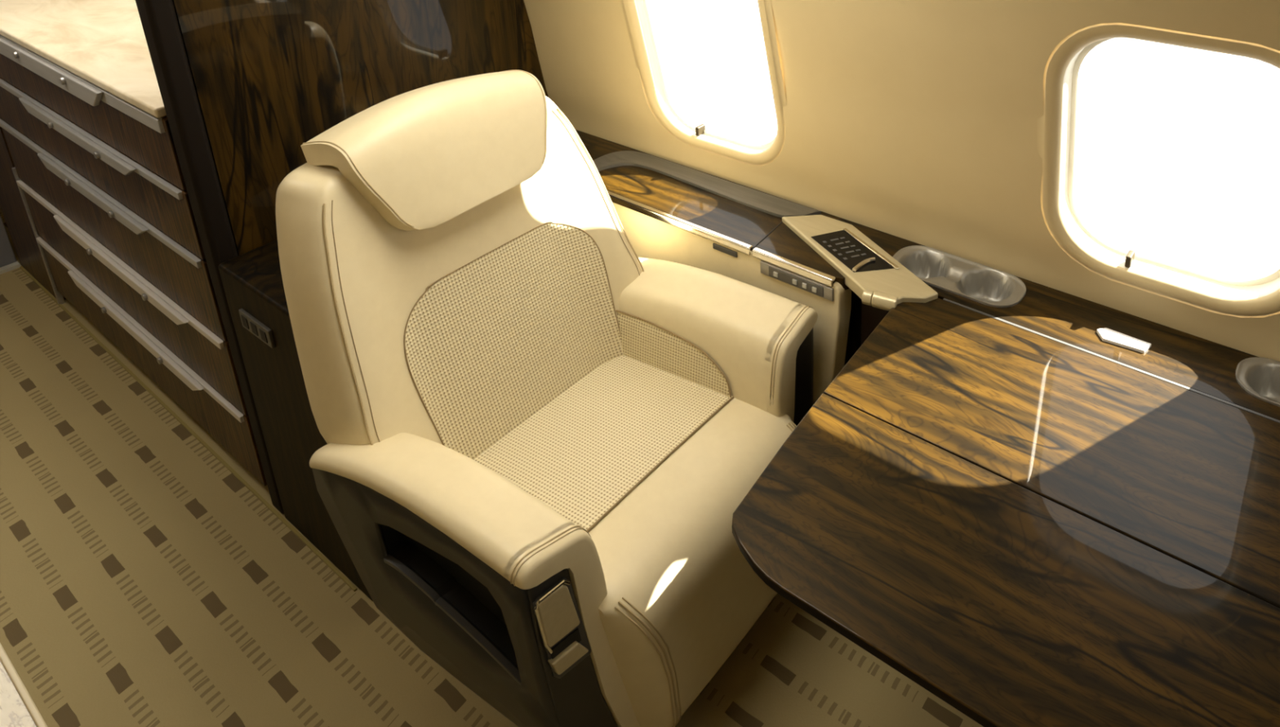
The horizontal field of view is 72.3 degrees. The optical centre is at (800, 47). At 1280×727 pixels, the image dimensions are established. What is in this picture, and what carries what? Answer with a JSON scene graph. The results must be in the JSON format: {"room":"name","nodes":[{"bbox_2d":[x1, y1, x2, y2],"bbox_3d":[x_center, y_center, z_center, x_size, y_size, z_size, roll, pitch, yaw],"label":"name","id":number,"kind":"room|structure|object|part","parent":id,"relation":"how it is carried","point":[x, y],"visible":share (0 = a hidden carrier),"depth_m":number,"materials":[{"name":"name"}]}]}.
{"room":"aircraft cabin","nodes":[
{"label":"aircraft cabin","id":0,"kind":"room"},
{"bbox_2d":[135,0,548,513],"bbox_3d":[-1.009,0.059,2.092,0.062,1.970,0.911,12,23,33],"label":"wall","id":1,"kind":"structure","parent":0,"point":[243,84],"depth_m":1.87,"materials":[{"name":"brown wood"}]},
{"bbox_2d":[19,266,357,591],"bbox_3d":[-1.885,0.982,2.467,2.240,0.004,0.006,12,23,33],"label":"trim","id":2,"kind":"structure","parent":1,"relation":"attached to","point":[206,445],"depth_m":2.25,"materials":[{"name":"gold metal"}]},
{"bbox_3d":[-1.256,0.181,1.759,0.062,1.960,0.047,12,23,33],"label":"edge post","id":3,"kind":"part","parent":1,"relation":"part of","materials":[{"name":"black wood"}]},
{"bbox_2d":[0,206,983,726],"bbox_3d":[-1.283,1.240,1.767,6.800,0.050,2.300,12,23,33],"label":"floor","id":4,"kind":"structure","parent":0,"point":[143,583],"depth_m":1.82,"materials":[{"name":"carpet"}]},
{"bbox_2d":[0,214,16,266],"bbox_3d":[-3.240,0.058,2.294,0.035,1.900,1.320,12,23,33],"label":"door","id":5,"kind":"structure","parent":4,"relation":"on","point":[7,256],"depth_m":3.06,"materials":[{"name":"grey"}]},
{"bbox_2d":[0,261,20,274],"bbox_3d":[-3.197,0.959,2.577,0.030,0.012,1.320,12,23,33],"label":"trim","id":6,"kind":"structure","parent":4,"relation":"on","point":[16,264],"depth_m":3.06,"materials":[{"name":"grey"}]},
{"bbox_2d":[0,642,47,726],"bbox_3d":[-0.778,1.266,0.516,3.840,0.692,0.884,12,23,33],"label":"countertop","id":7,"kind":"structure","parent":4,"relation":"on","point":[17,707],"depth_m":0.98,"materials":[{"name":"beige stone"}]},
{"bbox_2d":[0,0,266,485],"bbox_3d":[-1.825,0.341,2.740,1.878,1.040,0.885,12,23,33],"label":"base cabinet","id":8,"kind":"object","parent":4,"relation":"on","point":[95,205],"visible":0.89,"depth_m":2.18,"materials":[{"name":"brown wood"}]},
{"bbox_3d":[-2.479,0.617,2.787,0.016,0.505,0.016,12,23,33],"label":"upright trim","id":9,"kind":"part","parent":8,"relation":"part of","materials":[{"name":"metal"}]},
{"bbox_3d":[-1.903,0.049,2.143,0.837,0.046,0.012,12,23,33],"label":"pull handle","id":10,"kind":"part","parent":8,"relation":"part of","materials":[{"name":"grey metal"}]},
{"bbox_3d":[-1.815,0.219,2.137,0.786,0.030,0.012,12,23,33],"label":"pull handle","id":11,"kind":"part","parent":8,"relation":"part of","materials":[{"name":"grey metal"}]},
{"bbox_3d":[-1.900,0.038,2.152,1.424,0.031,0.012,12,23,33],"label":"rail","id":12,"kind":"part","parent":8,"relation":"part of","materials":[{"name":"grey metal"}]},
{"bbox_2d":[0,0,166,117],"bbox_3d":[-1.832,-0.144,2.587,1.866,0.022,0.867,12,23,33],"label":"countertop","id":13,"kind":"structure","parent":8,"relation":"on","point":[102,42],"depth_m":2.19,"materials":[{"name":"beige stone"}]},
{"bbox_3d":[-1.898,0.190,2.203,1.424,0.017,0.012,12,23,33],"label":"rail","id":14,"kind":"part","parent":8,"relation":"part of","materials":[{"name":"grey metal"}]},
{"bbox_3d":[-1.829,0.374,2.202,0.746,0.030,0.012,12,23,33],"label":"pull handle","id":15,"kind":"part","parent":8,"relation":"part of","materials":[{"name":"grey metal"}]},
{"bbox_3d":[-1.885,0.098,2.178,1.440,0.162,0.020,12,23,33],"label":"drawer","id":16,"kind":"part","parent":8,"relation":"part of","materials":[{"name":"brown wood"}]},
{"bbox_3d":[-1.895,0.349,2.257,1.424,0.017,0.012,12,23,33],"label":"rail","id":17,"kind":"part","parent":8,"relation":"part of","materials":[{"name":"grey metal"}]},
{"bbox_3d":[-1.883,0.257,2.232,1.440,0.162,0.020,12,23,33],"label":"drawer","id":18,"kind":"part","parent":8,"relation":"part of","materials":[{"name":"brown wood"}]},
{"bbox_3d":[-1.881,0.437,2.293,1.440,0.206,0.020,12,23,33],"label":"drawer","id":19,"kind":"part","parent":8,"relation":"part of","materials":[{"name":"brown wood"}]},
{"bbox_3d":[-1.893,0.550,2.325,1.424,0.017,0.012,12,23,33],"label":"rail","id":20,"kind":"part","parent":8,"relation":"part of","materials":[{"name":"silver metal"}]},
{"bbox_3d":[-1.806,0.579,2.256,0.896,0.030,0.012,12,23,33],"label":"pull handle","id":21,"kind":"part","parent":8,"relation":"part of","materials":[{"name":"silver metal"}]},
{"bbox_3d":[-1.878,0.635,2.360,1.440,0.200,0.020,12,23,33],"label":"drawer","id":22,"kind":"part","parent":8,"relation":"part of","materials":[{"name":"brown wood"}]},
{"bbox_3d":[-1.836,0.767,2.344,0.916,0.030,0.012,12,23,33],"label":"pull handle","id":23,"kind":"part","parent":8,"relation":"part of","materials":[{"name":"silver metal"}]},
{"bbox_3d":[-1.890,0.745,2.392,1.424,0.017,0.012,12,23,33],"label":"rail","id":24,"kind":"part","parent":8,"relation":"part of","materials":[{"name":"silver metal"}]},
{"bbox_3d":[-1.875,0.832,2.427,1.440,0.204,0.020,12,23,33],"label":"drawer","id":25,"kind":"part","parent":8,"relation":"part of","materials":[{"name":"brown wood"}]},
{"bbox_2d":[218,239,373,600],"bbox_3d":[-0.940,0.760,2.001,0.389,0.700,0.486,12,23,33],"label":"panel","id":26,"kind":"object","parent":4,"relation":"on","point":[252,282],"visible":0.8,"depth_m":1.82,"materials":[{"name":"brown wood"}]},
{"bbox_2d":[240,315,267,342],"bbox_3d":[-1.125,0.578,1.762,0.104,0.026,0.002,12,23,33],"label":"socket","id":27,"kind":"object","parent":26,"relation":"attached to","point":[255,325],"depth_m":1.76,"materials":[{"name":"black"}]},
{"bbox_2d":[238,308,275,347],"bbox_3d":[-1.121,0.577,1.764,0.130,0.042,0.008,12,23,33],"label":"outlet plate","id":28,"kind":"object","parent":26,"relation":"attached to","point":[251,322],"depth_m":1.75,"materials":[{"name":"grey"}]},
{"bbox_2d":[275,69,817,726],"bbox_3d":[-0.447,0.653,1.652,0.779,1.113,0.790,12,23,33],"label":"seat","id":29,"kind":"object","parent":4,"relation":"on","point":[544,437],"visible":0.91,"depth_m":1.53,"materials":[{"name":"beige leather"}]},
{"bbox_3d":[-0.579,0.775,1.406,0.505,0.263,0.151,10,21,28],"label":"armrest","id":30,"kind":"part","parent":29,"relation":"part of","materials":[{"name":"beige leather"}]},
{"bbox_3d":[-0.635,0.462,1.696,0.357,0.612,0.682,12,23,33],"label":"backrest","id":31,"kind":"part","parent":29,"relation":"part of","materials":[{"name":"beige leather"}]},
{"bbox_3d":[-0.361,0.999,1.367,0.050,0.540,0.145,12,23,33],"label":"panel","id":32,"kind":"part","parent":29,"relation":"part of","materials":[{"name":"plastic"}]},
{"bbox_2d":[587,397,795,726],"bbox_3d":[-0.343,0.959,1.684,0.536,0.418,0.546,12,23,33],"label":"seat cushion","id":33,"kind":"object","parent":29,"relation":"on","point":[668,477],"depth_m":1.50,"materials":[{"name":"beige leather"}]},
{"bbox_3d":[-0.240,0.621,1.869,0.506,0.249,0.151,10,21,28],"label":"armrest","id":34,"kind":"part","parent":29,"relation":"part of","materials":[{"name":"beige leather"}]},
{"bbox_3d":[-0.032,0.843,1.812,0.050,0.540,0.145,12,23,33],"label":"panel","id":35,"kind":"part","parent":29,"relation":"part of","materials":[{"name":"black plastic"}]},
{"bbox_2d":[574,128,1279,420],"bbox_3d":[0.416,0.825,1.736,2.922,0.710,0.243,12,23,33],"label":"ledge","id":36,"kind":"object","parent":4,"relation":"on","point":[852,274],"visible":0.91,"depth_m":1.82,"materials":[{"name":"brown wood"}]},
{"bbox_3d":[-0.342,0.392,2.021,0.573,0.019,0.016,12,23,33],"label":"edge rail","id":37,"kind":"part","parent":36,"relation":"part of","materials":[{"name":"silver metal"}]},
{"bbox_3d":[-0.232,0.673,2.067,0.802,0.562,0.050,12,23,33],"label":"panel","id":38,"kind":"part","parent":36,"relation":"part of","materials":[{"name":"beige leather"}]},
{"bbox_3d":[-0.017,0.461,1.805,0.209,0.019,0.016,12,23,33],"label":"edge rail","id":39,"kind":"part","parent":36,"relation":"part of","materials":[{"name":"silver metal"}]},
{"bbox_2d":[768,266,823,297],"bbox_3d":[-0.011,0.492,1.802,0.140,0.023,0.003,12,23,33],"label":"switch","id":40,"kind":"object","parent":36,"relation":"attached to","point":[795,280],"depth_m":1.80,"materials":[{"name":"grey"}]},
{"bbox_2d":[731,297,1279,726],"bbox_3d":[0.715,0.745,1.012,1.671,0.060,0.682,12,23,33],"label":"folding table","id":41,"kind":"object","parent":36,"relation":"attached to","point":[1029,527],"visible":0.88,"depth_m":1.18,"materials":[{"name":"brown wood"}]},
{"bbox_2d":[523,0,1279,361],"bbox_3d":[-0.708,0.134,2.280,6.800,1.700,0.321,12,23,33],"label":"wall","id":42,"kind":"structure","parent":0,"point":[915,121],"depth_m":1.73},
{"bbox_2d":[619,0,786,165],"bbox_3d":[-0.242,-0.027,2.004,0.478,0.688,0.186,12,23,33],"label":"window","id":43,"kind":"structure","parent":42,"relation":"in","point":[635,12],"depth_m":2.14,"materials":[{"name":"beige plastic"}]},
{"bbox_3d":[-0.257,0.211,2.199,0.011,0.024,0.030,12,23,33],"label":"shade handle","id":44,"kind":"part","parent":43,"relation":"part of","materials":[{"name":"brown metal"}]},
{"bbox_2d":[1035,22,1279,317],"bbox_3d":[0.646,0.210,1.472,0.484,0.562,0.156,12,23,33],"label":"window","id":45,"kind":"structure","parent":42,"relation":"in","point":[1056,129],"depth_m":1.56,"materials":[{"name":"beige plastic"}]},
{"bbox_3d":[0.622,0.399,1.617,0.011,0.024,0.030,12,23,33],"label":"shade handle","id":46,"kind":"part","parent":45,"relation":"part of","materials":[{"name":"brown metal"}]}
]}

